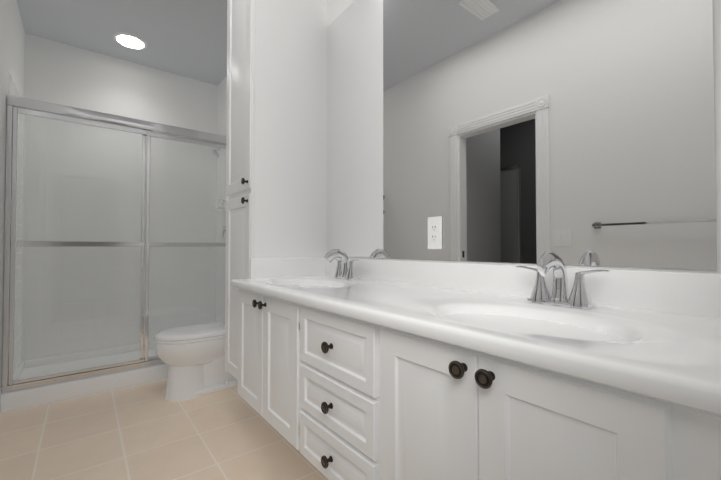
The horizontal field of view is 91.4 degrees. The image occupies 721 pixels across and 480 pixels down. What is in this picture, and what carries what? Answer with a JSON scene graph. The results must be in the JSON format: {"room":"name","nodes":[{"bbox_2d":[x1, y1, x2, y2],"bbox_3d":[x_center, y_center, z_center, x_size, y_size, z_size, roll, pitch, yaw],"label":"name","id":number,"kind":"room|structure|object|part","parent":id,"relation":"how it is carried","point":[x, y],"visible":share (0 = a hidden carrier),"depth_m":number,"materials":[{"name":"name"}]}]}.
{"room":"bathroom","nodes":[
{"label":"bathroom","id":0,"kind":"room"},
{"bbox_2d":[0,0,24,411],"bbox_3d":[-1.548,-0.343,1.258,0.100,2.780,4.010,1,-1,-38],"label":"wall","id":1,"kind":"structure","parent":0,"point":[12,46],"depth_m":2.20,"materials":[{"name":"white paint"}]},
{"bbox_2d":[8,72,24,373],"bbox_3d":[-2.513,-0.061,2.562,0.006,2.060,0.760,1,-1,-38],"label":"wall tile","id":2,"kind":"structure","parent":1,"relation":"attached to","point":[12,90],"depth_m":2.69,"materials":[{"name":"white tile"}]},
{"bbox_2d":[24,33,217,133],"bbox_3d":[-2.222,-0.307,3.343,1.624,2.780,0.100,1,-1,-38],"label":"wall","id":3,"kind":"structure","parent":0,"point":[64,74],"depth_m":3.26,"materials":[{"name":"white paint"}]},
{"bbox_2d":[21,115,216,360],"bbox_3d":[-2.150,-0.047,3.328,1.512,2.060,0.006,1,-1,-38],"label":"glass shower door","id":4,"kind":"structure","parent":3,"relation":"attached to","point":[108,317],"depth_m":3.20,"materials":[{"name":"clear glass"}]},
{"bbox_2d":[16,0,226,85],"bbox_3d":[-0.910,-1.764,1.786,1.724,0.080,4.210,1,-1,-38],"label":"ceiling","id":5,"kind":"structure","parent":0,"point":[186,38],"depth_m":2.83,"materials":[{"name":"white paint"}]},
{"bbox_2d":[113,32,147,49],"bbox_3d":[-1.961,-1.693,3.001,0.250,0.020,0.250,1,-1,-38],"label":"recessed light","id":6,"kind":"object","parent":5,"relation":"in","point":[129,40],"visible":0.98,"depth_m":2.98,"materials":[{"name":"white"}]},
{"bbox_2d":[0,379,327,479],"bbox_3d":[-0.644,1.074,1.399,1.524,0.050,3.150,1,-1,-38],"label":"floor","id":7,"kind":"structure","parent":0,"point":[147,431],"depth_m":1.85,"materials":[{"name":"tile"}]},
{"bbox_2d":[1,94,225,411],"bbox_3d":[-1.884,0.060,2.989,1.521,2.033,0.861,1,-1,-38],"label":"shower","id":8,"kind":"object","parent":7,"relation":"on","point":[35,382],"visible":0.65,"depth_m":2.50,"materials":[{"name":"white glass"}]},
{"bbox_3d":[-1.912,0.035,2.457,0.760,1.776,0.059,1,-1,-38],"label":"door frame","id":9,"kind":"part","parent":8,"relation":"part of","materials":[{"name":"silver metal"}]},
{"bbox_3d":[-1.925,0.035,2.473,0.736,1.752,0.005,1,-1,-38],"label":"door glass","id":10,"kind":"part","parent":8,"relation":"part of","materials":[{"name":"clear glass"}]},
{"bbox_3d":[-1.398,0.043,2.947,0.754,1.776,0.059,1,-1,-38],"label":"door frame","id":11,"kind":"part","parent":8,"relation":"part of","materials":[{"name":"silver metal"}]},
{"bbox_3d":[-1.386,0.043,2.931,0.730,1.752,0.005,1,-1,-38],"label":"door glass","id":12,"kind":"part","parent":8,"relation":"part of","materials":[{"name":"clear glass"}]},
{"bbox_2d":[154,322,237,400],"bbox_3d":[-1.079,0.664,2.572,0.746,0.812,0.490,1,-1,-38],"label":"toilet","id":13,"kind":"object","parent":7,"relation":"on","point":[192,356],"visible":0.54,"depth_m":2.38,"materials":[{"name":"white ceramic"}]},
{"bbox_3d":[-1.169,0.648,2.501,0.515,0.057,0.374,1,-1,-38],"label":"seat","id":14,"kind":"part","parent":13,"relation":"part of","materials":[{"name":"white ceramic"}]},
{"bbox_2d":[225,0,326,379],"bbox_3d":[-0.519,-0.327,2.095,0.492,2.777,0.410,1,-1,-38],"label":"linen cabinet","id":15,"kind":"object","parent":7,"relation":"on","point":[276,158],"visible":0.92,"depth_m":1.94,"materials":[{"name":"white wood"}]},
{"bbox_2d":[231,249,720,479],"bbox_3d":[0.145,0.538,1.184,0.558,1.015,1.817,1,-1,-38],"label":"bathroom vanity","id":16,"kind":"object","parent":7,"relation":"on","point":[550,366],"visible":1,"depth_m":0.82,"materials":[{"name":"white wood"}]},
{"bbox_2d":[324,249,359,279],"bbox_3d":[-0.115,0.115,1.743,0.154,0.150,0.241,1,-1,-38],"label":"faucet","id":17,"kind":"object","parent":16,"relation":"on","point":[347,271],"depth_m":1.74,"materials":[{"name":"silver metal"}]},
{"bbox_2d":[515,251,609,308],"bbox_3d":[0.513,0.101,0.947,0.154,0.150,0.241,1,-1,-38],"label":"faucet","id":18,"kind":"object","parent":16,"relation":"on","point":[540,297],"depth_m":0.96,"materials":[{"name":"silver metal"}]},
{"bbox_2d":[217,0,720,273],"bbox_3d":[-0.273,-0.326,2.264,0.100,2.780,4.210,1,-1,-38],"label":"wall","id":19,"kind":"structure","parent":0,"point":[336,8],"depth_m":0.81,"materials":[{"name":"white paint"}]},
{"bbox_2d":[216,135,225,322],"bbox_3d":[-1.320,-0.044,3.502,0.006,2.060,0.760,1,-1,-38],"label":"wall tile","id":20,"kind":"structure","parent":19,"relation":"attached to","point":[220,218],"depth_m":3.67,"materials":[{"name":"white tile"}]},
{"bbox_2d":[428,216,441,248],"bbox_3d":[0.301,-0.032,1.431,0.010,0.132,0.074,1,-1,-38],"label":"electrical outlet plate","id":21,"kind":"object","parent":19,"relation":"attached to","point":[434,232],"visible":1,"depth_m":1.43,"materials":[{"name":"white plastic"}]},
{"bbox_2d":[326,0,717,269],"bbox_3d":[0.305,-0.606,1.449,0.005,1.368,1.628,1,-1,-38],"label":"mirror","id":22,"kind":"object","parent":19,"relation":"attached to","point":[575,132],"visible":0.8,"depth_m":1.15,"materials":[{"name":"silver mirror"}]},
{"label":"outside","id":23,"kind":"structure","parent":0,"visible":0},
{"bbox_2d":[0,379,165,413],"bbox_3d":[-1.885,1.102,2.973,1.524,0.050,0.860,1,-1,-38],"label":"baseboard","id":24,"kind":"structure","parent":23,"point":[77,397],"depth_m":2.39,"materials":[{"name":"white paint"}]}
]}

